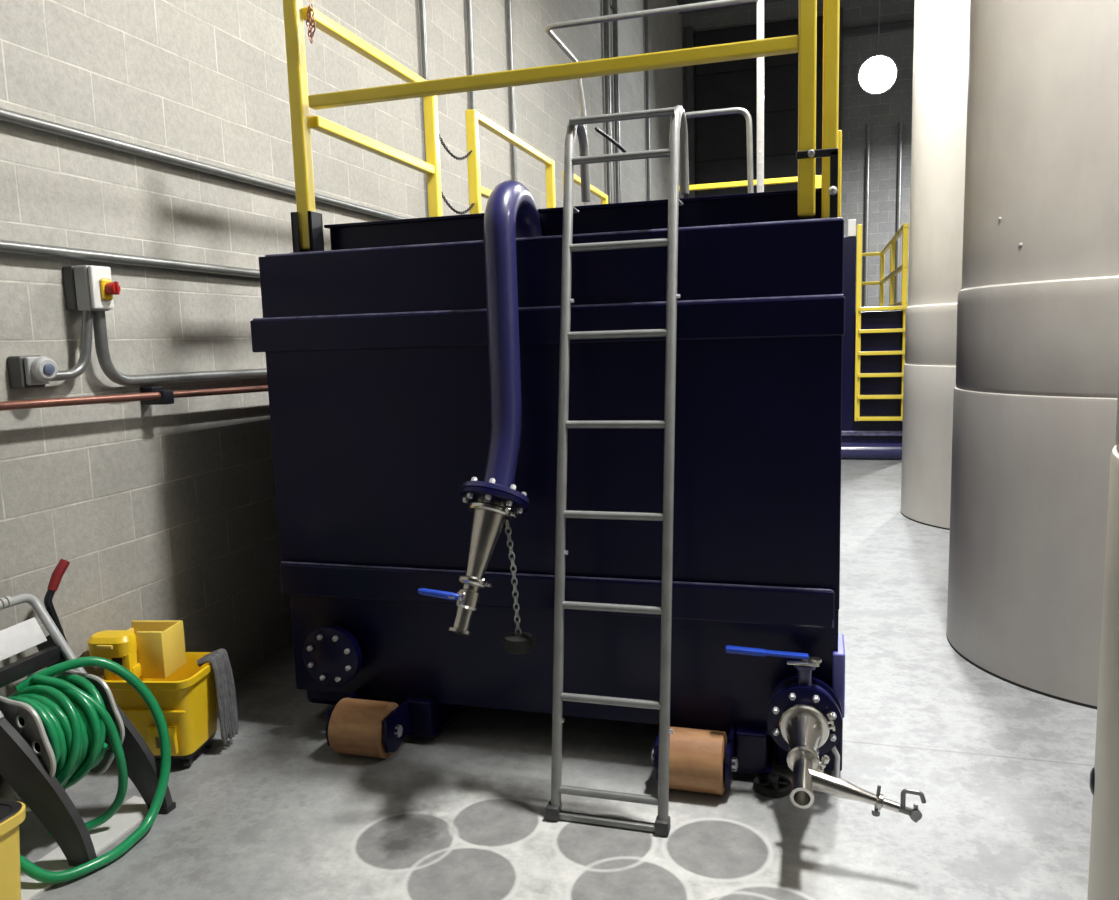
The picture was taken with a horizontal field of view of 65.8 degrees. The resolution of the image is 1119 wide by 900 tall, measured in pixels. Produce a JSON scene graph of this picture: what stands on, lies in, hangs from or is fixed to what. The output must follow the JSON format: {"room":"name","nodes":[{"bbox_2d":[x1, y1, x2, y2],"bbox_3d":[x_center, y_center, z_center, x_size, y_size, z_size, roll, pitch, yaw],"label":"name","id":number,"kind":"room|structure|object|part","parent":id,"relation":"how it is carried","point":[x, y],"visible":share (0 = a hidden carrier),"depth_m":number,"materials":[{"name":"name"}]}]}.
{"room":"industrial plant room","nodes":[
{"label":"industrial plant room","id":0,"kind":"room"},
{"bbox_2d":[0,0,683,696],"bbox_3d":[-1.098,-2.989,5.439,0.200,7.600,24.900,0,8,16],"label":"wall","id":1,"kind":"structure","parent":0,"point":[169,511],"depth_m":3.63,"materials":[{"name":"grey concrete"}]},
{"bbox_2d":[7,355,57,388],"bbox_3d":[-1.722,-0.256,2.841,0.122,0.108,0.098,0,8,16],"label":"outlet box","id":2,"kind":"object","parent":1,"relation":"attached to","point":[33,371],"visible":1,"depth_m":2.81,"materials":[{"name":"grey plastic"}]},
{"bbox_2d":[31,357,57,380],"bbox_3d":[-1.691,-0.265,2.839,0.042,0.080,0.080,2,8,25],"label":"socket","id":3,"kind":"object","parent":2,"relation":"attached to","point":[42,368],"depth_m":2.82,"materials":[{"name":"grey plastic"}]},
{"bbox_2d":[50,310,93,380],"bbox_3d":[-1.689,-0.367,2.964,0.050,0.254,0.218,1,8,23],"label":"conduit","id":4,"kind":"object","parent":2,"relation":"attached to","point":[82,364],"visible":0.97,"depth_m":3.02,"materials":[{"name":"grey metal"}]},
{"bbox_2d":[62,265,119,310],"bbox_3d":[-1.633,-0.568,3.039,0.175,0.155,0.098,0,8,16],"label":"switch box","id":5,"kind":"object","parent":1,"relation":"attached to","point":[86,287],"visible":1,"depth_m":3.01,"materials":[{"name":"white plastic"}]},
{"bbox_3d":[-1.591,-0.565,3.038,0.012,0.073,0.048,0,8,16],"label":"yellow plate","id":6,"kind":"part","parent":5,"relation":"part of","materials":[{"name":"plastic"}]},
{"bbox_3d":[-1.564,-0.567,3.034,0.041,0.046,0.044,0,8,16],"label":"knob","id":7,"kind":"part","parent":5,"relation":"part of","materials":[{"name":"red plastic"}]},
{"bbox_2d":[0,239,259,277],"bbox_3d":[-1.878,-0.609,2.421,0.051,0.098,6.700,0,8,16],"label":"conduit","id":8,"kind":"object","parent":1,"relation":"attached to","point":[5,245],"visible":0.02,"depth_m":3.19,"materials":[{"name":"grey metal"}]},
{"bbox_2d":[0,385,267,410],"bbox_3d":[-1.835,-0.111,2.477,0.110,0.183,6.701,0,8,16],"label":"pipe","id":9,"kind":"object","parent":1,"relation":"attached to","point":[151,395],"visible":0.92,"depth_m":3.24,"materials":[{"name":"orange metal"}]},
{"bbox_2d":[93,311,266,385],"bbox_3d":[-1.278,-0.525,4.359,0.087,0.324,2.701,0,8,16],"label":"conduit","id":10,"kind":"object","parent":1,"relation":"attached to","point":[99,318],"visible":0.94,"depth_m":3.30,"materials":[{"name":"grey metal"}]},
{"bbox_2d":[0,108,408,219],"bbox_3d":[-1.890,-1.012,2.369,0.051,0.098,6.700,0,8,16],"label":"conduit","id":11,"kind":"object","parent":1,"relation":"attached to","point":[6,115],"visible":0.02,"depth_m":3.40,"materials":[{"name":"grey metal"}]},
{"bbox_2d":[419,0,428,79],"bbox_3d":[-0.891,-2.674,5.684,0.058,6.900,0.084,0,8,16],"label":"vertical conduit","id":12,"kind":"object","parent":1,"relation":"attached to","point":[422,3],"visible":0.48,"depth_m":5.67,"materials":[{"name":"grey metal"}]},
{"bbox_2d":[466,0,475,109],"bbox_3d":[-0.657,-2.782,6.473,0.058,6.900,0.084,0,8,16],"label":"vertical conduit","id":13,"kind":"object","parent":1,"relation":"attached to","point":[468,2],"visible":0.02,"depth_m":6.43,"materials":[{"name":"grey metal"}]},
{"bbox_2d":[506,0,517,181],"bbox_3d":[-0.400,-2.902,7.337,0.058,6.900,0.084,0,8,16],"label":"vertical conduit","id":14,"kind":"object","parent":1,"relation":"attached to","point":[508,2],"visible":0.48,"depth_m":7.30,"materials":[{"name":"grey metal"}]},
{"bbox_2d":[603,0,612,203],"bbox_3d":[0.615,-3.467,10.704,0.084,7.100,0.110,0,8,16],"label":"vertical conduit","id":15,"kind":"object","parent":1,"relation":"attached to","point":[605,2],"visible":0.48,"depth_m":10.58,"materials":[{"name":"grey metal"}]},
{"bbox_2d":[610,0,620,202],"bbox_3d":[0.757,-3.533,11.179,0.084,7.100,0.110,0,8,16],"label":"vertical conduit","id":16,"kind":"object","parent":1,"relation":"attached to","point":[614,7],"visible":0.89,"depth_m":11.03,"materials":[{"name":"grey metal"}]},
{"bbox_2d":[644,0,650,200],"bbox_3d":[1.373,-3.821,13.271,0.074,7.100,0.100,0,8,16],"label":"vertical conduit","id":17,"kind":"object","parent":1,"relation":"attached to","point":[645,1],"visible":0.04,"depth_m":13.07,"materials":[{"name":"grey metal"}]},
{"bbox_2d":[19,459,1096,899],"bbox_3d":[3.438,0.914,4.629,9.420,0.200,24.900,0,8,16],"label":"floor","id":18,"kind":"structure","parent":0,"point":[1002,769],"depth_m":2.82,"materials":[{"name":"concrete"}]},
{"bbox_2d":[0,799,25,899],"bbox_3d":[-1.559,1.110,2.216,0.284,0.325,0.284,0,8,16],"label":"pail","id":19,"kind":"object","parent":18,"relation":"on","point":[12,813],"visible":1,"depth_m":2.24,"materials":[{"name":"plastic"}]},
{"bbox_2d":[0,593,175,899],"bbox_3d":[-1.574,0.842,2.636,0.473,0.758,0.540,0,8,16],"label":"hose reel","id":20,"kind":"object","parent":18,"relation":"on","point":[27,771],"visible":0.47,"depth_m":2.58,"materials":[{"name":"grey metal"}]},
{"bbox_3d":[-1.687,0.590,2.638,0.042,0.077,0.266,0,8,12],"label":"label plate","id":21,"kind":"part","parent":20,"relation":"part of","materials":[{"name":"white plastic"}]},
{"bbox_3d":[-1.661,0.621,2.643,0.200,0.306,0.348,0,8,16],"label":"handle","id":22,"kind":"part","parent":20,"relation":"part of","materials":[{"name":"silver metal"}]},
{"bbox_3d":[-1.578,0.934,2.531,0.413,0.604,0.086,0,8,16],"label":"leg","id":23,"kind":"part","parent":20,"relation":"part of","materials":[{"name":"grey plastic"}]},
{"bbox_3d":[-1.450,1.209,2.650,0.143,0.009,0.540,0,8,16],"label":"board","id":24,"kind":"part","parent":20,"relation":"part of","materials":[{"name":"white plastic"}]},
{"bbox_2d":[0,656,170,883],"bbox_3d":[-1.524,0.940,2.658,0.469,0.542,0.487,0,8,16],"label":"garden hose","id":25,"kind":"object","parent":20,"relation":"on","point":[76,722],"visible":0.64,"depth_m":2.63,"materials":[{"name":"green rubber"}]},
{"bbox_3d":[-1.489,0.893,2.830,0.413,0.604,0.086,0,8,16],"label":"leg","id":26,"kind":"part","parent":20,"relation":"part of","materials":[{"name":"grey plastic"}]},
{"bbox_2d":[44,559,216,767],"bbox_3d":[-1.485,0.745,3.076,0.386,0.825,0.479,-1,7,6],"label":"bucket","id":27,"kind":"object","parent":18,"relation":"on","point":[154,651],"visible":0.68,"depth_m":3.08,"materials":[{"name":"yellow plastic"}]},
{"bbox_3d":[-1.661,0.606,2.961,0.033,0.343,0.254,-1,7,3],"label":"lever","id":28,"kind":"part","parent":27,"relation":"part of","materials":[{"name":"black paint"}]},
{"bbox_3d":[-1.570,0.796,3.106,0.115,0.160,0.065,-1,7,6],"label":"wringer frame","id":29,"kind":"part","parent":27,"relation":"part of","materials":[{"name":"yellow plastic"}]},
{"bbox_3d":[-1.406,1.030,3.068,0.100,0.105,0.026,-1,7,6],"label":"sign panel","id":30,"kind":"part","parent":27,"relation":"part of","materials":[{"name":"yellow plastic"}]},
{"bbox_2d":[197,648,238,743],"bbox_3d":[-1.285,0.923,3.251,0.100,0.335,0.130,-1,7,8],"label":"cloth","id":31,"kind":"object","parent":27,"relation":"hanging from","point":[219,660],"visible":1,"depth_m":3.23,"materials":[{"name":"grey fabric"}]},
{"bbox_2d":[250,148,925,821],"bbox_3d":[0.671,-0.235,5.348,2.341,2.058,6.035,0,8,16],"label":"storage tank","id":32,"kind":"object","parent":18,"relation":"on","point":[412,364],"visible":0.99,"depth_m":2.97,"materials":[{"name":"metal"}]},
{"bbox_2d":[291,211,323,252],"bbox_3d":[-0.953,-0.815,3.275,0.100,0.162,0.100,0,8,16],"label":"socket","id":33,"kind":"object","parent":32,"relation":"attached to","point":[315,224],"depth_m":3.24,"materials":[{"name":"black paint"}]},
{"bbox_2d":[303,7,442,216],"bbox_3d":[-0.770,-1.322,3.768,0.056,0.786,1.103,0,8,16],"label":"guard rail","id":34,"kind":"object","parent":32,"relation":"on","point":[431,167],"visible":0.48,"depth_m":3.81,"materials":[{"name":"yellow metal"}]},
{"bbox_3d":[-0.785,-1.687,3.707,0.044,0.044,1.075,0,8,16],"label":"rail","id":35,"kind":"part","parent":34,"relation":"part of","materials":[{"name":"yellow metal"}]},
{"bbox_3d":[-0.777,-1.302,3.743,0.044,0.044,1.045,0,8,16],"label":"rail","id":36,"kind":"part","parent":34,"relation":"part of","materials":[{"name":"yellow metal"}]},
{"bbox_3d":[-0.622,-1.388,4.266,0.056,0.782,0.056,0,8,16],"label":"post","id":37,"kind":"part","parent":34,"relation":"part of","materials":[{"name":"yellow metal"}]},
{"bbox_2d":[439,134,471,159],"bbox_3d":[-0.550,-1.579,4.502,0.019,0.120,0.490,0,8,16],"label":"chain","id":38,"kind":"object","parent":34,"relation":"hanging from","point":[441,140],"visible":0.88,"depth_m":4.49,"materials":[{"name":"black paint"}]},
{"bbox_2d":[441,191,474,214],"bbox_3d":[-0.542,-1.301,4.538,0.019,0.120,0.490,0,8,16],"label":"chain","id":39,"kind":"object","parent":34,"relation":"hanging from","point":[445,199],"visible":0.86,"depth_m":4.54,"materials":[{"name":"black paint"}]},
{"bbox_3d":[0.205,0.669,5.714,0.130,0.140,5.200,0,8,16],"label":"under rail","id":40,"kind":"part","parent":32,"relation":"part of","materials":[{"name":"blue metal"}]},
{"bbox_3d":[-0.376,0.448,2.689,0.131,0.037,0.024,-1,7,6],"label":"valve handle","id":41,"kind":"part","parent":32,"relation":"part of","materials":[{"name":"blue plastic"}]},
{"bbox_3d":[-0.320,0.461,2.695,0.061,0.035,0.034,-8,10,-41],"label":"valve stem","id":42,"kind":"part","parent":32,"relation":"part of","materials":[{"name":"silver metal"}]},
{"bbox_2d":[465,109,555,213],"bbox_3d":[-0.263,-1.562,5.472,0.056,0.796,1.516,0,8,16],"label":"guard rail","id":43,"kind":"object","parent":32,"relation":"on","point":[473,117],"visible":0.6,"depth_m":4.81,"materials":[{"name":"yellow metal"}]},
{"bbox_3d":[-0.469,-1.464,4.778,0.056,0.792,0.056,0,8,16],"label":"post","id":44,"kind":"part","parent":43,"relation":"part of","materials":[{"name":"yellow metal"}]},
{"bbox_3d":[-0.267,-1.539,5.460,0.044,0.044,1.430,0,8,16],"label":"rail","id":45,"kind":"part","parent":43,"relation":"part of","materials":[{"name":"yellow metal"}]},
{"bbox_3d":[-0.274,-1.934,5.424,0.044,0.044,1.460,0,8,16],"label":"rail","id":46,"kind":"part","parent":43,"relation":"part of","materials":[{"name":"yellow metal"}]},
{"bbox_3d":[-0.057,-1.655,6.166,0.056,0.792,0.056,0,8,16],"label":"post","id":47,"kind":"part","parent":43,"relation":"part of","materials":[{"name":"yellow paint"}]},
{"bbox_3d":[-0.152,0.420,2.828,0.041,0.397,0.020,-5,8,-23],"label":"cap chain","id":48,"kind":"part","parent":32,"relation":"part of","materials":[{"name":"metal"}]},
{"bbox_2d":[283,0,816,249],"bbox_3d":[-0.095,-1.218,2.965,1.870,0.938,0.054,0,8,16],"label":"guard rail","id":49,"kind":"object","parent":32,"relation":"on","point":[805,44],"visible":0.97,"depth_m":2.92,"materials":[{"name":"yellow metal"}]},
{"bbox_3d":[-0.965,-1.225,3.222,0.054,0.938,0.054,0,8,16],"label":"post","id":50,"kind":"part","parent":49,"relation":"part of","materials":[{"name":"yellow metal"}]},
{"bbox_2d":[306,3,315,43],"bbox_3d":[-0.903,-1.543,3.133,0.026,0.138,0.044,-7,9,-33],"label":"chain","id":51,"kind":"object","parent":49,"relation":"hanging from","point":[311,15],"visible":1,"depth_m":3.13,"materials":[{"name":"orange metal"}]},
{"bbox_3d":[-0.085,-1.278,2.953,1.740,0.045,0.045,0,8,16],"label":"rail","id":52,"kind":"part","parent":49,"relation":"part of","materials":[{"name":"yellow metal"}]},
{"bbox_3d":[0.776,-1.211,2.707,0.054,0.938,0.054,0,8,16],"label":"post","id":53,"kind":"part","parent":49,"relation":"part of","materials":[{"name":"yellow metal"}]},
{"bbox_2d":[563,171,607,203],"bbox_3d":[0.240,-1.795,7.163,0.056,0.796,1.276,0,8,16],"label":"guard rail","id":54,"kind":"object","parent":32,"relation":"on","point":[604,198],"visible":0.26,"depth_m":7.30,"materials":[{"name":"yellow metal"}]},
{"bbox_3d":[0.231,-2.169,7.125,0.044,0.044,1.240,0,8,16],"label":"rail","id":55,"kind":"part","parent":54,"relation":"part of","materials":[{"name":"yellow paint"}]},
{"bbox_3d":[0.412,-1.873,7.743,0.056,0.792,0.056,0,8,16],"label":"post","id":56,"kind":"part","parent":54,"relation":"part of","materials":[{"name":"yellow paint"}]},
{"bbox_2d":[545,0,763,204],"bbox_3d":[0.494,-1.836,4.116,1.018,1.642,0.683,0,8,16],"label":"guard","id":57,"kind":"object","parent":32,"relation":"on","point":[716,3],"visible":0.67,"depth_m":3.78,"materials":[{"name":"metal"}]},
{"bbox_3d":[0.864,-1.796,3.720,0.030,1.642,0.032,0,8,16],"label":"perforated post","id":58,"kind":"part","parent":57,"relation":"part of","materials":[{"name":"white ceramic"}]},
{"bbox_2d":[685,107,753,192],"bbox_3d":[0.673,-1.216,3.733,0.398,0.499,0.075,0,8,16],"label":"grab rail","id":59,"kind":"object","parent":32,"relation":"on","point":[744,112],"visible":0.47,"depth_m":3.70,"materials":[{"name":"metal"}]},
{"bbox_2d":[679,175,820,191],"bbox_3d":[1.579,-1.873,7.375,1.246,0.816,0.056,0,8,16],"label":"guard rail","id":60,"kind":"object","parent":32,"relation":"on","point":[818,177],"visible":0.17,"depth_m":7.31,"materials":[{"name":"yellow metal"}]},
{"bbox_3d":[2.149,-1.866,7.207,0.056,0.812,0.056,0,8,16],"label":"post","id":61,"kind":"part","parent":60,"relation":"part of","materials":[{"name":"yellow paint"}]},
{"bbox_3d":[1.375,0.678,5.367,0.130,0.140,5.200,0,8,16],"label":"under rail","id":62,"kind":"part","parent":32,"relation":"part of","materials":[{"name":"blue metal"}]},
{"bbox_3d":[0.666,0.651,2.782,0.261,0.028,0.035,0,8,13],"label":"valve handle","id":63,"kind":"part","parent":32,"relation":"part of","materials":[{"name":"blue plastic"}]},
{"bbox_3d":[0.782,0.667,2.764,0.107,0.030,0.070,0,8,16],"label":"notch plate","id":64,"kind":"part","parent":32,"relation":"part of","materials":[{"name":"silver metal"}]},
{"bbox_2d":[796,148,837,217],"bbox_3d":[0.805,-0.825,2.707,0.126,0.221,0.016,0,8,16],"label":"socket","id":65,"kind":"object","parent":32,"relation":"attached to","point":[832,153],"depth_m":2.68,"materials":[{"name":"black paint"}]},
{"bbox_2d":[821,0,841,217],"bbox_3d":[1.141,-1.332,3.659,0.065,0.962,2.053,0,8,16],"label":"guard rail","id":66,"kind":"object","parent":32,"relation":"on","point":[831,136],"visible":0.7,"depth_m":2.70,"materials":[{"name":"yellow metal"}]},
{"bbox_3d":[0.948,-0.919,2.959,0.030,0.332,0.030,0,8,16],"label":"post","id":67,"kind":"part","parent":66,"relation":"part of","materials":[{"name":"yellow metal"}]},
{"bbox_3d":[0.942,0.759,2.926,0.040,0.220,0.206,0,8,16],"label":"corner plate","id":68,"kind":"part","parent":32,"relation":"part of","materials":[{"name":"blue paint"}]},
{"bbox_3d":[0.806,0.942,2.404,0.263,0.088,0.052,1,8,23],"label":"arm","id":69,"kind":"part","parent":32,"relation":"part of","materials":[{"name":"silver metal"}]},
{"bbox_2d":[545,105,688,836],"bbox_3d":[0.200,0.015,2.817,0.393,2.243,0.637,0,8,16],"label":"ladder","id":70,"kind":"object","parent":18,"relation":"on","point":[677,152],"visible":1,"depth_m":2.73,"materials":[{"name":"grey metal"}]},
{"bbox_3d":[0.036,0.014,2.870,0.039,2.243,0.629,0,8,16],"label":"rail","id":71,"kind":"part","parent":70,"relation":"part of","materials":[{"name":"grey metal"}]},
{"bbox_3d":[0.366,0.016,2.772,0.035,2.243,0.629,0,8,16],"label":"rail","id":72,"kind":"part","parent":70,"relation":"part of","materials":[{"name":"grey metal"}]},
{"bbox_2d":[753,772,791,797],"bbox_3d":[0.705,1.095,2.862,0.124,0.054,0.124,0,8,16],"label":"spoked wheel","id":73,"kind":"object","parent":18,"relation":"on","point":[774,785],"visible":1,"depth_m":2.85,"materials":[{"name":"black metal"}]},
{"bbox_2d":[841,219,902,458],"bbox_3d":[3.318,-1.570,12.396,2.820,2.735,4.955,0,8,16],"label":"storage tank","id":74,"kind":"object","parent":18,"relation":"on","point":[859,439],"visible":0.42,"depth_m":9.96,"materials":[{"name":"metal"}]},
{"bbox_2d":[854,224,907,420],"bbox_3d":[3.644,-1.431,9.779,0.559,2.220,0.140,0,8,16],"label":"step ladder","id":75,"kind":"object","parent":74,"relation":"attached to","point":[858,331],"visible":0.78,"depth_m":9.80,"materials":[{"name":"yellow metal"}]},
{"bbox_2d":[862,223,908,310],"bbox_3d":[4.202,-2.315,11.623,0.542,0.963,3.790,0,8,16],"label":"guard rail","id":76,"kind":"object","parent":74,"relation":"on","point":[904,230],"visible":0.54,"depth_m":11.36,"materials":[{"name":"yellow metal"}]},
{"bbox_3d":[4.723,-2.576,13.394,0.492,0.050,0.050,0,8,16],"label":"rail","id":77,"kind":"part","parent":76,"relation":"part of","materials":[{"name":"yellow metal"}]},
{"bbox_3d":[4.710,-3.012,13.338,0.492,0.050,0.050,0,8,16],"label":"rail","id":78,"kind":"part","parent":76,"relation":"part of","materials":[{"name":"yellow metal"}]},
{"bbox_3d":[4.931,-2.542,13.232,0.060,0.958,0.060,0,8,16],"label":"post","id":79,"kind":"part","parent":76,"relation":"part of","materials":[{"name":"yellow metal"}]},
{"bbox_3d":[4.395,-2.293,11.426,0.060,0.958,0.060,0,8,16],"label":"post","id":80,"kind":"part","parent":76,"relation":"part of","materials":[{"name":"yellow metal"}]},
{"bbox_3d":[4.414,-2.321,11.490,0.050,0.050,3.660,0,8,16],"label":"rail","id":81,"kind":"part","parent":76,"relation":"part of","materials":[{"name":"yellow metal"}]},
{"bbox_3d":[4.427,-1.905,11.544,0.050,0.050,3.660,0,8,16],"label":"rail","id":82,"kind":"part","parent":76,"relation":"part of","materials":[{"name":"yellow metal"}]},
{"bbox_3d":[4.401,-2.757,11.434,0.050,0.050,3.660,0,8,16],"label":"rail","id":83,"kind":"part","parent":76,"relation":"part of","materials":[{"name":"yellow metal"}]},
{"bbox_3d":[3.909,-2.067,9.792,0.060,0.958,0.060,0,8,16],"label":"post","id":84,"kind":"part","parent":76,"relation":"part of","materials":[{"name":"yellow metal"}]},
{"bbox_2d":[901,0,969,529],"bbox_3d":[3.453,-2.031,6.533,1.532,5.150,1.532,0,8,16],"label":"cylindrical tank","id":85,"kind":"object","parent":18,"relation":"on","point":[941,27],"visible":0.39,"depth_m":6.39,"materials":[{"name":"white metal"}]},
{"bbox_2d":[946,0,1118,708],"bbox_3d":[2.526,-1.627,3.618,1.528,5.150,1.528,0,8,16],"label":"cylindrical tank","id":86,"kind":"object","parent":18,"relation":"on","point":[1036,388],"visible":0.98,"depth_m":3.44,"materials":[{"name":"grey metal"}]},
{"bbox_2d":[1087,369,1118,899],"bbox_3d":[1.844,-1.315,1.359,1.534,5.150,1.534,0,8,16],"label":"cylindrical tank","id":87,"kind":"object","parent":18,"relation":"on","point":[1103,879],"visible":1,"depth_m":1.86,"materials":[{"name":"beige metal"}]},
{"bbox_2d":[676,0,781,13],"bbox_3d":[3.208,-6.759,3.639,9.420,0.320,24.900,0,8,16],"label":"ceiling","id":88,"kind":"structure","parent":0,"point":[680,2],"depth_m":15.99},
{"bbox_2d":[858,0,897,94],"bbox_3d":[4.708,-6.627,12.760,0.561,2.604,0.340,0,8,16],"label":"lamp","id":89,"kind":"object","parent":88,"relation":"hanging from","point":[878,73],"visible":1,"depth_m":12.85,"materials":[{"name":"white"}]},
{"bbox_3d":[4.742,-6.791,12.813,0.022,2.295,0.022,4,9,39],"label":"hanger rod","id":90,"kind":"part","parent":89,"relation":"part of","materials":[{"name":"metal"}]},
{"bbox_2d":[682,0,914,311],"bbox_3d":[6.811,-4.571,15.866,9.020,7.600,0.200,0,8,16],"label":"wall","id":91,"kind":"structure","parent":0,"point":[884,112],"depth_m":15.93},
{"bbox_2d":[686,27,694,197],"bbox_3d":[2.592,-4.437,16.980,0.140,7.300,0.100,0,8,16],"label":"trim","id":92,"kind":"structure","parent":91,"relation":"attached to","point":[689,31],"depth_m":16.66,"materials":[{"name":"metal"}]},
{"bbox_2d":[693,16,822,196],"bbox_3d":[3.899,-4.380,16.605,2.580,7.205,0.090,0,8,16],"label":"door","id":93,"kind":"structure","parent":91,"relation":"in","point":[720,141],"depth_m":16.36,"materials":[{"name":"black metal"}]},
{"bbox_3d":[3.796,-7.558,16.167,2.500,0.785,0.032,0,8,16],"label":"panel","id":94,"kind":"part","parent":93,"relation":"part of","materials":[{"name":"black metal"}]},
{"bbox_3d":[3.843,-5.972,16.372,2.500,0.785,0.032,0,8,16],"label":"panel","id":95,"kind":"part","parent":93,"relation":"part of","materials":[{"name":"black metal"}]},
{"bbox_3d":[3.867,-5.179,16.474,2.500,0.785,0.032,0,8,16],"label":"panel","id":96,"kind":"part","parent":93,"relation":"part of","materials":[{"name":"metal"}]},
{"bbox_3d":[3.819,-6.765,16.269,2.500,0.785,0.032,0,8,16],"label":"panel","id":97,"kind":"part","parent":93,"relation":"part of","materials":[{"name":"black metal"}]},
{"bbox_2d":[838,7,842,129],"bbox_3d":[5.200,-4.416,16.208,0.140,7.300,0.100,0,8,16],"label":"trim","id":98,"kind":"structure","parent":91,"relation":"attached to","point":[841,8],"depth_m":15.81,"materials":[{"name":"metal"}]},
{"bbox_2d":[864,125,870,311],"bbox_3d":[5.740,-3.519,16.171,0.140,4.900,0.100,0,8,16],"label":"conduit","id":99,"kind":"object","parent":91,"relation":"attached to","point":[868,132],"visible":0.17,"depth_m":16.04,"materials":[{"name":"metal"}]},
{"bbox_2d":[843,21,913,37],"bbox_3d":[7.128,-7.581,15.199,4.080,0.120,0.100,0,8,16],"label":"trim","id":100,"kind":"structure","parent":91,"relation":"attached to","point":[907,25],"depth_m":15.57,"materials":[{"name":"metal"}]},
{"bbox_2d":[895,122,902,310],"bbox_3d":[6.272,-3.515,16.014,0.140,4.900,0.100,0,8,16],"label":"conduit","id":101,"kind":"object","parent":91,"relation":"attached to","point":[900,147],"visible":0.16,"depth_m":15.87,"materials":[{"name":"metal"}]}
]}

